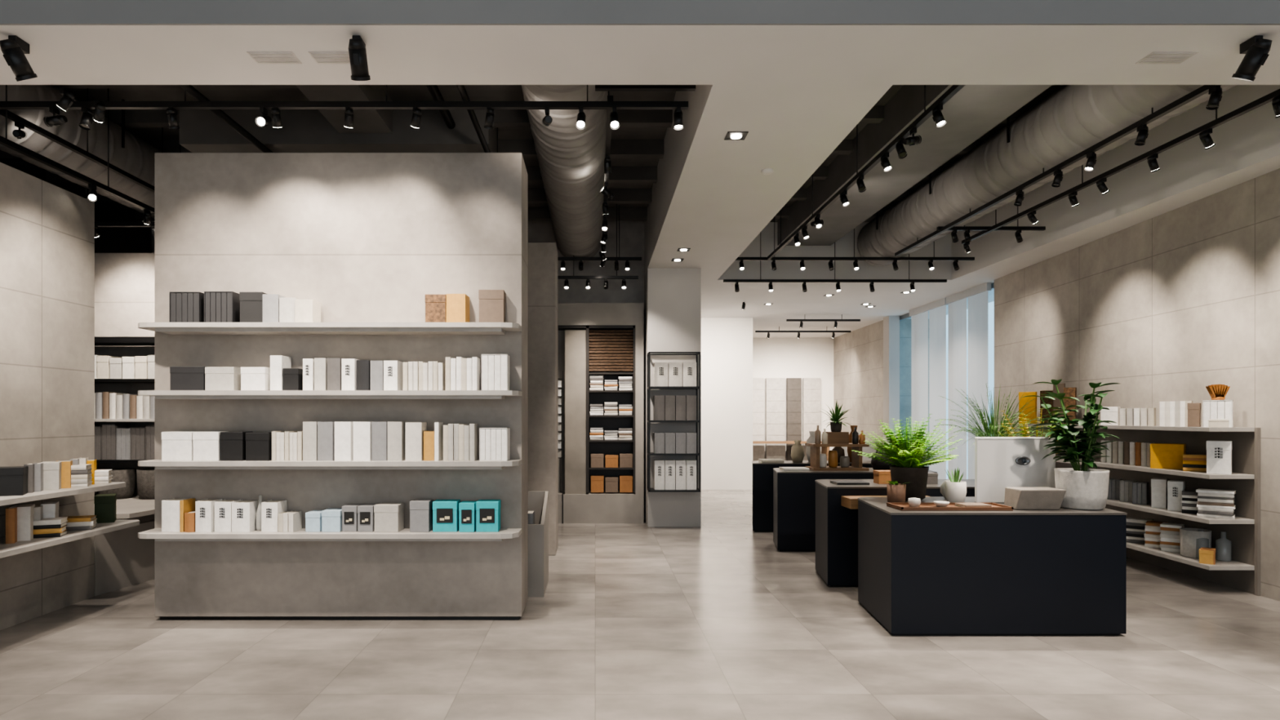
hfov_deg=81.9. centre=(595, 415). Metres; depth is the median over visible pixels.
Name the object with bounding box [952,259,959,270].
track spotlight
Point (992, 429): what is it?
potted grass
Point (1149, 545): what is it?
book
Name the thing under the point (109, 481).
book
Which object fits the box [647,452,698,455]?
shelf
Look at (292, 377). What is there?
storage box
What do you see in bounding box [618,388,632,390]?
book
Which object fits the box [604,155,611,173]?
track spotlight
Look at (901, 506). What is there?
wooden tray
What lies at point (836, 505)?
display counter
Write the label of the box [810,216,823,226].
track spotlight
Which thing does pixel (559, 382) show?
storage box
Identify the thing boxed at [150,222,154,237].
track spotlight
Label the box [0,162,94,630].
wall
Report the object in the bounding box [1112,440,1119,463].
book
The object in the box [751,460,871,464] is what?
countertop
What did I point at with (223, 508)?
book
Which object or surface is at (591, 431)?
book
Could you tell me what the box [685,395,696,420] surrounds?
book
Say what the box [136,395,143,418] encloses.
book
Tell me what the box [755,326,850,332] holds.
track
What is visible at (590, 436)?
book
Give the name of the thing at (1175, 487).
storage box
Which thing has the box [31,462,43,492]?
book
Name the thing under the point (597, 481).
storage box
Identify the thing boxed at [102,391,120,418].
book
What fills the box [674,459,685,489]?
book
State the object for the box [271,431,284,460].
book
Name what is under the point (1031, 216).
track spotlight
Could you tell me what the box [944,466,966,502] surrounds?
potted succulent
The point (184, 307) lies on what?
slipcase
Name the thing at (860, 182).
track spotlight
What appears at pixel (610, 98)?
track
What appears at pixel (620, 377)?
book
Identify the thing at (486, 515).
picture
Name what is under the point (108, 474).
book
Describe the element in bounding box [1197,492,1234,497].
book
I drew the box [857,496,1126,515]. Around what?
countertop
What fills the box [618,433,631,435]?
book
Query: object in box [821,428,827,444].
bottle
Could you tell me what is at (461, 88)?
ceiling pipe
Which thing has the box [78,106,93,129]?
track spotlight
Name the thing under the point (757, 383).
panel
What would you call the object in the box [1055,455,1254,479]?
wall shelf
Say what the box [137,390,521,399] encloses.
shelf
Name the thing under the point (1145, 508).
wall shelf
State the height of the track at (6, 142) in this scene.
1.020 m
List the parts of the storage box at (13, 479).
lid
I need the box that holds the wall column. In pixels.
[644,267,701,526]
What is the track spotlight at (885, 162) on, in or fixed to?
attached to the track at (948, 95)
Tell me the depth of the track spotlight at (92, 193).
6.13 m
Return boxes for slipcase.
[94,426,101,459]
[101,423,127,459]
[115,427,130,459]
[130,426,145,459]
[145,425,154,459]
[168,291,204,322]
[204,291,239,322]
[479,427,510,460]
[481,354,510,390]
[1106,478,1122,500]
[1119,480,1135,502]
[1132,481,1148,504]
[1202,400,1233,427]
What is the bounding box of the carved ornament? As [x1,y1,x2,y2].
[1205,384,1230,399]
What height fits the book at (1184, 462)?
0.033 m
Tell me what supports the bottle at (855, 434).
on the stand
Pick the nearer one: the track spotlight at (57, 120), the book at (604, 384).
the track spotlight at (57, 120)
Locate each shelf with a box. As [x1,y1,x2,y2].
[0,481,125,506]
[0,520,139,558]
[137,322,521,334]
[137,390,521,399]
[137,459,521,469]
[137,528,521,541]
[589,372,633,374]
[589,390,633,392]
[589,415,633,417]
[589,440,633,441]
[589,466,633,469]
[647,386,698,389]
[647,420,698,422]
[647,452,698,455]
[647,488,698,490]
[994,422,1254,431]
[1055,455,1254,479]
[1106,499,1254,524]
[1126,542,1254,570]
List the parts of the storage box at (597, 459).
lid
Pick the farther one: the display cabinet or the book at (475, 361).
the display cabinet
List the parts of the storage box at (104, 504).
lid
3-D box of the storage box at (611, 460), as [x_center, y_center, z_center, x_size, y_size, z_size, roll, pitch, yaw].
[0.240,0.660,10.770,0.190,0.180,0.180,0,0,0]
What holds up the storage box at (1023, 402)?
on the wall shelf at (1116, 427)
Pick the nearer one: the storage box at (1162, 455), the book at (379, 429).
the book at (379, 429)
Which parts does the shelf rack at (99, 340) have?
shelf, shelf, shelf, shelf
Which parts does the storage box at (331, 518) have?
lid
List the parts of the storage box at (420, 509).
lid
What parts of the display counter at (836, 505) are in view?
drawer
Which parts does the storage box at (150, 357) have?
lid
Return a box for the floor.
[0,489,1279,719]
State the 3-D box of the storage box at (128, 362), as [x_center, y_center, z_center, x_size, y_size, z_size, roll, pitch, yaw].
[-4.800,-0.495,7.660,0.120,0.230,0.200,0,0,0]
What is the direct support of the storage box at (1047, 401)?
on the wall shelf at (1116, 427)
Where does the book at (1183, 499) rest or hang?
on the book at (1182, 501)
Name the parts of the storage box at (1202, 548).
lid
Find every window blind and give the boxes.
[909,304,928,466]
[926,297,947,479]
[946,290,968,479]
[965,282,991,479]
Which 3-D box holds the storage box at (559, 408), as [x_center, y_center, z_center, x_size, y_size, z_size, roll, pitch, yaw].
[-0.535,-0.083,10.550,0.100,0.100,0.100,0,0,0]
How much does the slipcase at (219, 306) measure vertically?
0.239 m
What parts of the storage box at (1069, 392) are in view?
lid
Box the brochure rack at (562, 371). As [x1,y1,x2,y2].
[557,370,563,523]
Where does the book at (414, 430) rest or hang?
on the wall at (365, 237)
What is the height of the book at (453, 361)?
0.238 m
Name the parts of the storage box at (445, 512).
lid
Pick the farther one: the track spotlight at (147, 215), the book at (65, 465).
the track spotlight at (147, 215)
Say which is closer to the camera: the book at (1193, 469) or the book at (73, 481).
the book at (73, 481)
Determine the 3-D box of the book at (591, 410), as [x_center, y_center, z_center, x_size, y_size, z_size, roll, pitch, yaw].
[0.020,-0.085,10.768,0.191,0.037,0.175,0,0,-1]
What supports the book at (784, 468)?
on the display counter at (793, 491)
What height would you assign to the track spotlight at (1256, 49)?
0.226 m
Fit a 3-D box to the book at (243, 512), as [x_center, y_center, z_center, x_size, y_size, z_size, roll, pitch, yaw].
[-2.599,0.742,5.471,0.133,0.216,0.170,0,0,1]
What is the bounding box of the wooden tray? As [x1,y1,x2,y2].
[886,502,1013,511]
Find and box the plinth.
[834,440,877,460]
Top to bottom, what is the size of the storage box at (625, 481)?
0.240 m
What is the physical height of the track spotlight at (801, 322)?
0.142 m
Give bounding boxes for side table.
[752,440,829,460]
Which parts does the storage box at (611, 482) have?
lid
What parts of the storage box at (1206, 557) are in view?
lid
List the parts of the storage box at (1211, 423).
lid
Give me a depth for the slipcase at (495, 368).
5.40 m
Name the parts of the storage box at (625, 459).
lid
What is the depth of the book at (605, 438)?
10.69 m
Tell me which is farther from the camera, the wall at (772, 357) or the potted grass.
the wall at (772, 357)
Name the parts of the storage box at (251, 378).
lid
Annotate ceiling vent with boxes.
[246,51,302,63]
[308,51,350,63]
[1135,51,1199,63]
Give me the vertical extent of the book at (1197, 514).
0.028 m
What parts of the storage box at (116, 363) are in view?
lid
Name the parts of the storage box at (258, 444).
lid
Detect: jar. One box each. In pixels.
[819,453,826,467]
[827,450,837,467]
[840,456,849,467]
[907,497,920,506]
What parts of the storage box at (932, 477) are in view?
lid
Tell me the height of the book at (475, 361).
0.246 m
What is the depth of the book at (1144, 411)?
7.43 m
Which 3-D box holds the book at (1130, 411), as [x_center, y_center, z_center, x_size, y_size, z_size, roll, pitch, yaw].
[5.606,0.010,7.703,0.050,0.180,0.166,0,0,43]
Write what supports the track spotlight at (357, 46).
attached to the ceiling at (797, 91)
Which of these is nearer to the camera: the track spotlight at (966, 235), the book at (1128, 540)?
the book at (1128, 540)
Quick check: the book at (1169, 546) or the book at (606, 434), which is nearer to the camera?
the book at (1169, 546)
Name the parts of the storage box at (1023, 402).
lid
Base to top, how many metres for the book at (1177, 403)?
0.240 m
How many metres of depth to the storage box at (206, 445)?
5.39 m
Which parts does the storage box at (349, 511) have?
lid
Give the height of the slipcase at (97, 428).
0.341 m
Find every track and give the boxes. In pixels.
[0,84,181,213]
[0,84,688,109]
[0,88,163,192]
[85,187,154,226]
[557,204,638,279]
[557,204,641,260]
[595,84,695,91]
[602,91,613,253]
[723,231,946,282]
[735,216,974,260]
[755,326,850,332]
[767,84,965,260]
[786,319,860,321]
[894,84,1221,256]
[936,206,1045,231]
[961,88,1279,244]
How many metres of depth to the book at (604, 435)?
10.69 m
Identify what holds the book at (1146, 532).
on the book at (1148, 535)
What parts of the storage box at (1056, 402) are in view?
lid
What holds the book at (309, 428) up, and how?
on the wall at (365, 237)
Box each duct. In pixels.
[0,84,161,218]
[521,84,608,262]
[777,84,1052,245]
[857,84,1235,266]
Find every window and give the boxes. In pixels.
[899,312,911,320]
[991,282,994,289]
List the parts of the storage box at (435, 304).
lid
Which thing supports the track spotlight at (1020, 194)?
attached to the track at (1204, 89)
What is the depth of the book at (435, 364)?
5.39 m
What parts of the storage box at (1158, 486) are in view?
lid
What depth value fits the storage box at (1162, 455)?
7.09 m
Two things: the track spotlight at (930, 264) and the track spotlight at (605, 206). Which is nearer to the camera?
the track spotlight at (605, 206)
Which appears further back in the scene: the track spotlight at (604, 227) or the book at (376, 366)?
the track spotlight at (604, 227)
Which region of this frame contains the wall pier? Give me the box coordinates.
[883,315,899,453]
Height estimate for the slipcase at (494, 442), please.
0.239 m
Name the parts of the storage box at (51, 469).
lid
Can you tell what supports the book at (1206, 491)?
on the book at (1202, 494)
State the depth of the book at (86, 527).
5.62 m
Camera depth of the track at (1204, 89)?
6.15 m
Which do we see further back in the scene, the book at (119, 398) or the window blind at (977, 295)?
the window blind at (977, 295)
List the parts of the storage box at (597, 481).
lid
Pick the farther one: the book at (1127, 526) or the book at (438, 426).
the book at (1127, 526)
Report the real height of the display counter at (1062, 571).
0.870 m
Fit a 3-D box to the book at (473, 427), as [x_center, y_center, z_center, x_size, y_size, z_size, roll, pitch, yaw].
[-0.902,0.192,5.466,0.036,0.272,0.164,0,0,0]
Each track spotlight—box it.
[0,35,37,81]
[12,121,26,138]
[43,106,67,127]
[54,88,75,113]
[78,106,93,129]
[87,183,97,201]
[92,100,106,124]
[94,223,100,238]
[142,208,151,225]
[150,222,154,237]
[166,106,179,128]
[255,106,271,126]
[271,106,282,129]
[343,106,353,129]
[348,35,370,80]
[409,106,422,129]
[484,106,494,129]
[542,106,551,126]
[560,259,565,270]
[564,278,568,288]
[575,106,586,129]
[578,259,582,270]
[585,278,590,288]
[599,251,607,261]
[600,182,613,199]
[600,231,607,244]
[600,243,606,253]
[600,259,605,267]
[601,217,607,231]
[602,201,608,215]
[603,278,608,288]
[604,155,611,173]
[609,106,619,129]
[614,259,618,270]
[621,278,626,288]
[625,259,629,270]
[673,106,683,129]
[734,281,739,292]
[739,259,744,270]
[741,302,745,310]
[768,281,773,292]
[771,259,776,270]
[793,233,800,246]
[799,320,803,328]
[800,259,805,270]
[801,226,808,239]
[802,281,807,292]
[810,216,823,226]
[814,214,822,228]
[828,259,834,270]
[833,320,837,328]
[835,281,840,292]
[840,190,849,206]
[853,259,858,270]
[856,175,866,192]
[869,281,875,292]
[880,152,892,171]
[892,259,898,270]
[895,138,906,158]
[902,128,921,146]
[910,281,915,292]
[928,259,934,270]
[932,104,946,127]
[951,229,958,242]
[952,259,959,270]
[963,242,971,253]
[964,229,971,242]
[1013,190,1024,206]
[1014,229,1022,242]
[1026,210,1039,225]
[1051,169,1062,186]
[1068,191,1079,207]
[1084,151,1096,170]
[1096,177,1109,195]
[1134,124,1148,146]
[1146,153,1159,173]
[1199,128,1215,149]
[1205,84,1222,110]
[1231,35,1271,81]
[1271,95,1279,118]
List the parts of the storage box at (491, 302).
lid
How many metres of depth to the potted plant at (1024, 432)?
6.07 m
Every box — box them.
[0,466,28,496]
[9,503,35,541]
[39,461,61,490]
[40,501,58,518]
[93,493,116,523]
[94,355,100,378]
[97,355,119,378]
[109,357,122,378]
[122,356,135,378]
[134,355,147,378]
[147,355,154,378]
[161,431,193,460]
[169,366,207,390]
[192,431,220,460]
[204,367,240,390]
[220,431,253,460]
[239,292,266,322]
[240,367,270,390]
[245,431,271,460]
[283,368,302,390]
[305,510,322,532]
[321,508,342,532]
[342,503,363,531]
[357,503,377,531]
[373,502,404,532]
[409,498,433,532]
[425,293,445,322]
[432,499,460,532]
[445,293,469,322]
[458,501,476,532]
[475,499,501,532]
[478,289,506,322]
[557,380,561,387]
[557,389,561,395]
[557,397,561,404]
[557,406,561,413]
[557,415,561,422]
[557,424,561,431]
[557,432,561,439]
[557,441,561,448]
[557,449,561,457]
[591,453,604,467]
[591,475,604,492]
[604,454,617,467]
[604,476,617,492]
[619,453,632,467]
[619,475,632,492]
[873,470,891,484]
[926,471,937,484]
[1004,487,1066,510]
[1018,391,1036,423]
[1040,390,1053,423]
[1053,382,1065,423]
[1063,387,1076,424]
[1100,406,1120,425]
[1150,443,1186,469]
[1151,477,1168,508]
[1167,480,1185,511]
[1186,403,1200,426]
[1199,548,1213,564]
[1200,546,1216,564]
[1206,440,1232,474]
[1208,419,1229,427]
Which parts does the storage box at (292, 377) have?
lid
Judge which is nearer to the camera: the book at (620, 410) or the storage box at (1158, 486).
the storage box at (1158, 486)
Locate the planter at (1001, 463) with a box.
[974,436,1055,502]
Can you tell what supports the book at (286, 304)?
on the wall at (365, 237)
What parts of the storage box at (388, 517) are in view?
lid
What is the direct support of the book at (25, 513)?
on the wall shelf at (19, 547)
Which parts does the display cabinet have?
door, frame, woven panel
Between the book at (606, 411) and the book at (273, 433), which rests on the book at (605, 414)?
the book at (606, 411)
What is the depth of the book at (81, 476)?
5.58 m
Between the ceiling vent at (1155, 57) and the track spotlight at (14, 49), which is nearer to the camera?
the track spotlight at (14, 49)
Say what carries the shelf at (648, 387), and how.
attached to the display rack at (650, 490)
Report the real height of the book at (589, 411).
0.027 m
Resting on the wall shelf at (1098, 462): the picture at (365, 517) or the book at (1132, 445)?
the book at (1132, 445)
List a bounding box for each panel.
[752,377,764,461]
[765,377,785,460]
[786,377,801,460]
[802,377,820,460]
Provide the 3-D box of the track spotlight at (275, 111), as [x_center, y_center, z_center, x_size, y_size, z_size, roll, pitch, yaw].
[-2.167,-2.018,4.998,0.069,0.144,0.113,0,0,0]
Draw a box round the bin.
[528,491,548,596]
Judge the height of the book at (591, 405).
0.039 m
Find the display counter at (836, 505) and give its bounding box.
[814,479,974,586]
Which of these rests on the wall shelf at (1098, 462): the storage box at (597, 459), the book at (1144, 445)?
the book at (1144, 445)
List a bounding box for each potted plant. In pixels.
[818,400,853,431]
[871,444,897,470]
[885,480,906,502]
[998,408,1063,456]
[1022,379,1119,510]
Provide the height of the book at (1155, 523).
0.030 m
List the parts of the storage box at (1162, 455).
lid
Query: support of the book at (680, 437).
on the display rack at (650, 490)
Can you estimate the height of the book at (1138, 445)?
0.240 m
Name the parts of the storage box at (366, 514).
lid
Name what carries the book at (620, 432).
on the book at (619, 433)
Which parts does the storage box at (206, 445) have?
lid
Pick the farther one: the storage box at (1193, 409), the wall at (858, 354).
the wall at (858, 354)
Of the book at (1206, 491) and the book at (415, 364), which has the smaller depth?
the book at (415, 364)
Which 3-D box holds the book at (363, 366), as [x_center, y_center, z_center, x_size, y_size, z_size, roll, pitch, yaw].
[-1.709,-0.298,5.481,0.091,0.225,0.168,0,0,-2]
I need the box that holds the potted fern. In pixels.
[854,413,960,500]
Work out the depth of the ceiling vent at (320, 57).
4.24 m
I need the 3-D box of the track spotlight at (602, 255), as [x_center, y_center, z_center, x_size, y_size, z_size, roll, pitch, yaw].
[0.103,-2.108,9.699,0.115,0.144,0.067,0,0,-32]
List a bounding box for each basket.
[97,467,136,499]
[136,468,154,499]
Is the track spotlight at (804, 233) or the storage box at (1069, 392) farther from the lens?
the storage box at (1069, 392)
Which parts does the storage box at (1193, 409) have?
lid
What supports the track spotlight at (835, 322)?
attached to the track at (787, 320)
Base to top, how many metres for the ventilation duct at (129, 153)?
0.794 m
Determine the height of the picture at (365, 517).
0.090 m
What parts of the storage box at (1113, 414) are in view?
lid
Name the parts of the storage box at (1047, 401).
lid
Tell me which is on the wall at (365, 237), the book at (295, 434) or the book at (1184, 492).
the book at (295, 434)
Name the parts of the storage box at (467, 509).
lid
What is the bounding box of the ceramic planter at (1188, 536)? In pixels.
[1179,528,1211,558]
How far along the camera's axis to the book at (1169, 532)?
7.04 m
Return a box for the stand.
[804,431,869,471]
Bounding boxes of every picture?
[344,511,354,524]
[360,511,370,524]
[436,508,453,523]
[461,509,471,523]
[479,508,494,523]
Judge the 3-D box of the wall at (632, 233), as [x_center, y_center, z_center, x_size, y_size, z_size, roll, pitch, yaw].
[-2.900,-0.750,13.275,7.400,4.600,4.650,0,0,0]
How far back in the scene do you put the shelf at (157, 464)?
5.30 m
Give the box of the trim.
[0,0,1279,25]
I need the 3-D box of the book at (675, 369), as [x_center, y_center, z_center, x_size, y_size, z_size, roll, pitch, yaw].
[1.095,-0.565,10.125,0.185,0.330,0.210,0,0,0]
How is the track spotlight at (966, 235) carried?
attached to the track at (964, 228)
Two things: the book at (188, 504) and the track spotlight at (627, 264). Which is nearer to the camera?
the book at (188, 504)
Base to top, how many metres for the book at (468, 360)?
0.238 m
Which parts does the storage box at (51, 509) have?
lid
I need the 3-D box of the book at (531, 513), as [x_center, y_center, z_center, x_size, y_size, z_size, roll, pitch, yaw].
[-0.580,1.040,6.596,0.060,0.360,0.207,0,0,0]
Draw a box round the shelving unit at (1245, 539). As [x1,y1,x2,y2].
[1019,426,1260,595]
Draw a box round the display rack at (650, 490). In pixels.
[647,351,700,492]
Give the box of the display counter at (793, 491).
[773,467,937,551]
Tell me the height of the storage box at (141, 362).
0.236 m
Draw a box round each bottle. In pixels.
[814,425,821,444]
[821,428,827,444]
[852,426,858,444]
[858,430,865,444]
[1195,529,1208,559]
[1215,531,1231,561]
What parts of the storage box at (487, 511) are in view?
lid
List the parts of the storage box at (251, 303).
lid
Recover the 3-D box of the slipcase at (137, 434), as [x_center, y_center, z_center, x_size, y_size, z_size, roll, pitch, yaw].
[-4.700,0.285,7.660,0.140,0.331,0.200,0,0,0]
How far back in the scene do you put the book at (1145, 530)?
7.27 m
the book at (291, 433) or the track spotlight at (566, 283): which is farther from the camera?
the track spotlight at (566, 283)
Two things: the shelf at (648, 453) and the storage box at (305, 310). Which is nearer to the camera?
the storage box at (305, 310)
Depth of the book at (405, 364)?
5.38 m
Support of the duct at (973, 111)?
hanging from the ceiling at (637, 144)
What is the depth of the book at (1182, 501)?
6.79 m
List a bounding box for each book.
[5,505,19,543]
[23,462,37,493]
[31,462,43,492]
[33,504,43,520]
[33,516,67,525]
[33,521,66,529]
[33,525,66,534]
[33,529,67,537]
[57,460,72,488]
[66,515,96,522]
[66,518,97,527]
[66,523,96,531]
[70,457,80,465]
[71,463,92,470]
[71,468,92,475]
[71,472,92,479]
[71,477,92,484]
[71,481,92,487]
[78,457,88,464]
[86,459,96,484]
[94,393,95,418]
[94,469,111,473]
[94,471,111,476]
[94,475,112,480]
[94,479,111,484]
[95,392,102,418]
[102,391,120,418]
[109,392,123,418]
[115,395,123,418]
[123,393,137,418]
[129,395,140,418]
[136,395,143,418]
[143,395,150,418]
[150,395,154,418]
[161,497,191,532]
[179,497,195,532]
[184,510,195,532]
[195,498,222,532]
[214,499,240,532]
[231,499,258,532]
[256,495,262,530]
[261,499,287,532]
[262,293,284,322]
[270,355,291,390]
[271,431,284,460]
[275,431,284,460]
[278,511,287,532]
[279,297,298,322]
[280,431,284,460]
[283,511,295,532]
[284,431,297,460]
[288,511,302,532]
[289,431,297,460]
[293,432,297,461]
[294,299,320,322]
[297,431,302,460]
[302,358,314,390]
[302,421,319,461]
[314,358,327,390]
[317,421,337,461]
[327,358,341,390]
[334,421,355,461]
[341,358,358,390]
[353,421,373,461]
[356,360,370,390]
[370,360,383,390]
[371,421,389,460]
[383,360,403,390]
[387,421,407,460]
[403,362,408,390]
[405,422,426,461]
[408,361,413,390]
[413,361,418,390]
[418,361,424,390]
[422,362,427,390]
[423,431,434,460]
[427,361,432,390]
[432,361,439,390]
[434,422,443,461]
[438,362,445,390]
[443,424,448,460]
[445,356,452,390]
[448,423,453,461]
[450,358,456,390]
[453,423,462,460]
[456,356,463,390]
[458,424,467,460]
[461,358,466,390]
[463,425,469,461]
[466,358,471,390]
[469,423,477,461]
[471,356,479,390]
[528,510,534,524]
[589,377,603,381]
[589,382,603,385]
[589,387,603,390]
[589,411,603,413]
[589,432,603,435]
[589,435,603,437]
[590,375,603,377]
[590,380,603,382]
[590,385,603,387]
[590,404,603,407]
[590,406,603,408]
[590,408,603,411]
[590,413,603,415]
[590,427,603,430]
[590,430,603,432]
[590,437,603,439]
[604,379,617,382]
[604,382,617,384]
[604,384,617,386]
[604,386,617,389]
[604,388,617,390]
[604,402,617,404]
[604,404,617,406]
[604,406,617,408]
[604,408,617,410]
[604,410,617,413]
[604,413,617,415]
[604,430,617,433]
[604,433,617,435]
[604,435,617,437]
[604,437,617,439]
[617,406,632,408]
[617,408,632,411]
[617,427,632,431]
[618,376,631,378]
[618,378,631,381]
[618,381,632,383]
[618,383,631,386]
[618,385,631,388]
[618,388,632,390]
[618,404,631,406]
[618,411,631,413]
[618,413,631,415]
[618,431,631,433]
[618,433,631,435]
[618,435,631,437]
[618,437,631,439]
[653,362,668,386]
[653,395,664,420]
[653,432,664,453]
[653,459,664,489]
[663,459,675,489]
[664,395,675,420]
[664,432,675,453]
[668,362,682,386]
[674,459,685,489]
[675,395,685,420]
[675,432,685,453]
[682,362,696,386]
[684,459,696,489]
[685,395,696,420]
[685,432,696,453]
[758,458,784,462]
[779,466,809,471]
[830,480,869,484]
[954,502,991,506]
[1101,440,1108,462]
[1106,440,1112,462]
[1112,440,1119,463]
[1118,440,1125,464]
[1120,408,1126,425]
[1124,441,1129,464]
[1126,408,1133,425]
[1126,516,1153,524]
[1126,522,1146,526]
[1126,524,1145,529]
[1126,528,1145,532]
[1126,530,1145,534]
[1126,533,1144,537]
[1126,536,1144,540]
[1126,538,1145,543]
[1129,441,1137,465]
[1133,408,1141,426]
[1135,441,1141,466]
[1141,408,1147,426]
[1141,442,1147,466]
[1144,528,1160,532]
[1144,533,1160,538]
[1144,537,1160,542]
[1144,543,1160,548]
[1145,524,1160,529]
[1145,531,1160,534]
[1145,540,1159,544]
[1146,442,1154,466]
[1146,520,1166,526]
[1147,408,1155,426]
[1160,401,1164,426]
[1160,522,1184,528]
[1160,527,1184,531]
[1160,529,1179,535]
[1160,533,1179,538]
[1160,537,1179,542]
[1160,541,1180,546]
[1160,543,1180,549]
[1160,547,1180,552]
[1164,401,1169,426]
[1169,401,1174,426]
[1174,400,1180,426]
[1180,400,1185,426]
[1181,500,1197,503]
[1182,453,1206,458]
[1182,457,1206,461]
[1182,460,1206,464]
[1182,464,1206,467]
[1182,466,1206,471]
[1182,490,1197,495]
[1182,494,1197,498]
[1182,497,1197,501]
[1182,502,1196,506]
[1182,506,1198,510]
[1182,509,1197,514]
[1185,400,1192,426]
[1195,488,1235,494]
[1196,503,1235,509]
[1196,513,1235,519]
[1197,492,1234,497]
[1197,495,1235,500]
[1197,497,1235,503]
[1197,501,1234,506]
[1197,510,1234,515]
[1198,506,1234,512]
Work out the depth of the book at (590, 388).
10.69 m
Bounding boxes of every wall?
[0,158,151,253]
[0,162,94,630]
[94,253,154,495]
[94,495,154,595]
[137,152,528,619]
[151,220,644,519]
[528,242,557,555]
[701,317,752,489]
[752,337,833,460]
[833,319,928,470]
[994,168,1279,601]
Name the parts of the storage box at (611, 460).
lid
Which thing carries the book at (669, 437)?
on the display rack at (650, 490)
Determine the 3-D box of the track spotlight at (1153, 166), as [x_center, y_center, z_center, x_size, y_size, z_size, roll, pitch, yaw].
[4.599,-2.078,6.064,0.105,0.144,0.067,0,0,-15]
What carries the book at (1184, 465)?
on the book at (1193, 469)
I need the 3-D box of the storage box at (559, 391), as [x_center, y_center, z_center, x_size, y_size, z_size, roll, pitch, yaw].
[-0.535,-0.333,10.550,0.100,0.100,0.100,0,0,0]
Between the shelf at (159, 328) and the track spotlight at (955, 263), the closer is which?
the shelf at (159, 328)
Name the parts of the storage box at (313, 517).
lid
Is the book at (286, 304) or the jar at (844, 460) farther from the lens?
the jar at (844, 460)
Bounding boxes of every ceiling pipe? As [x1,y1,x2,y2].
[178,84,273,152]
[426,84,455,128]
[456,84,497,152]
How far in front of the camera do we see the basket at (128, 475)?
7.54 m
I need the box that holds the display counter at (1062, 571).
[857,496,1126,635]
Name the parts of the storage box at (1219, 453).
lid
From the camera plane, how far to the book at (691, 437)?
10.03 m
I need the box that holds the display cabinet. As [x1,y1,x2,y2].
[557,302,644,523]
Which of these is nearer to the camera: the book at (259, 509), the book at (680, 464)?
the book at (259, 509)
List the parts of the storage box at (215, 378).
lid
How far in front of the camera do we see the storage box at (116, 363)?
7.56 m
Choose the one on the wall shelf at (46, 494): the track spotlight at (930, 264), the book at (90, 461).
the book at (90, 461)
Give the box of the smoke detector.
[761,168,773,174]
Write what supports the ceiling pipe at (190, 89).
attached to the ceiling at (637, 144)
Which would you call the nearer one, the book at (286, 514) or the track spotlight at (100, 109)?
the track spotlight at (100, 109)
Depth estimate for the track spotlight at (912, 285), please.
10.88 m
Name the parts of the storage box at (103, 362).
lid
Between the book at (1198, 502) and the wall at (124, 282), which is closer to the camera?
the book at (1198, 502)
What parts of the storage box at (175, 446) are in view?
lid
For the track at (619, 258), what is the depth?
10.28 m
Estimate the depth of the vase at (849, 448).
10.06 m
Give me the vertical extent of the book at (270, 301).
0.216 m
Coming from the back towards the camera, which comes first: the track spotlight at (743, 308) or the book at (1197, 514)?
the track spotlight at (743, 308)
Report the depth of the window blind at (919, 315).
14.01 m
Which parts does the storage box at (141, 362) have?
lid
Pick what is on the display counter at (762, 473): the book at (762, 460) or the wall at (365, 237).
the book at (762, 460)
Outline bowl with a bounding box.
[933,501,949,506]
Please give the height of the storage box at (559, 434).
0.100 m
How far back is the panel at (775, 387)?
19.36 m
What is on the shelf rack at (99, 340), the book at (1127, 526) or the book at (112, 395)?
the book at (112, 395)
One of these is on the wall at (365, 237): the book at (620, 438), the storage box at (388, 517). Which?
the storage box at (388, 517)
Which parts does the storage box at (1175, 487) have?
lid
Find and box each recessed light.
[671,258,684,261]
[676,248,690,251]
[724,131,748,140]
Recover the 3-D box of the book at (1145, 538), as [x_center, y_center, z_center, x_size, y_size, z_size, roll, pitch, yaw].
[5.579,1.221,7.308,0.176,0.032,0.169,0,0,45]
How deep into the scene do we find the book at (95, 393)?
7.56 m
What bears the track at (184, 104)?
hanging from the ceiling at (637, 144)
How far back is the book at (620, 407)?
10.68 m
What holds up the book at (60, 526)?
on the book at (36, 531)
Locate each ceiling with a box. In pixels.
[0,25,1279,337]
[0,84,1062,222]
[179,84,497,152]
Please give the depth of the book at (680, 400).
10.03 m
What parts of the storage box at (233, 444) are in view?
lid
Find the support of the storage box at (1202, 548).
on the wall shelf at (1220, 565)
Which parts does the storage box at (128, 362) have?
lid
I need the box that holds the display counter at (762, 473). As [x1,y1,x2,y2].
[751,460,872,532]
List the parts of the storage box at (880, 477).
lid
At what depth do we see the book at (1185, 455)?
6.76 m
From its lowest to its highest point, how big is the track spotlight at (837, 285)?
0.143 m
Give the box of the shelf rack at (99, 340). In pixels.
[94,336,154,462]
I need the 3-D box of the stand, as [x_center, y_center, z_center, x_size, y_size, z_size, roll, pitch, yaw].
[2.875,0.415,8.775,0.650,0.450,0.350,0,0,0]
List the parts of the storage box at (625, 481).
lid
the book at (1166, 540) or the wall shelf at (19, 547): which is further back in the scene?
the book at (1166, 540)
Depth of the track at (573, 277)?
10.23 m
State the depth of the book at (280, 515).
5.39 m
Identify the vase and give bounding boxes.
[791,440,804,462]
[805,431,815,462]
[831,446,844,462]
[847,425,857,462]
[940,479,950,498]
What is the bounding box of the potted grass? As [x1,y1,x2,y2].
[934,382,1070,449]
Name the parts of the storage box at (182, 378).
lid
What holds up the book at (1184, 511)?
on the wall shelf at (1145, 508)

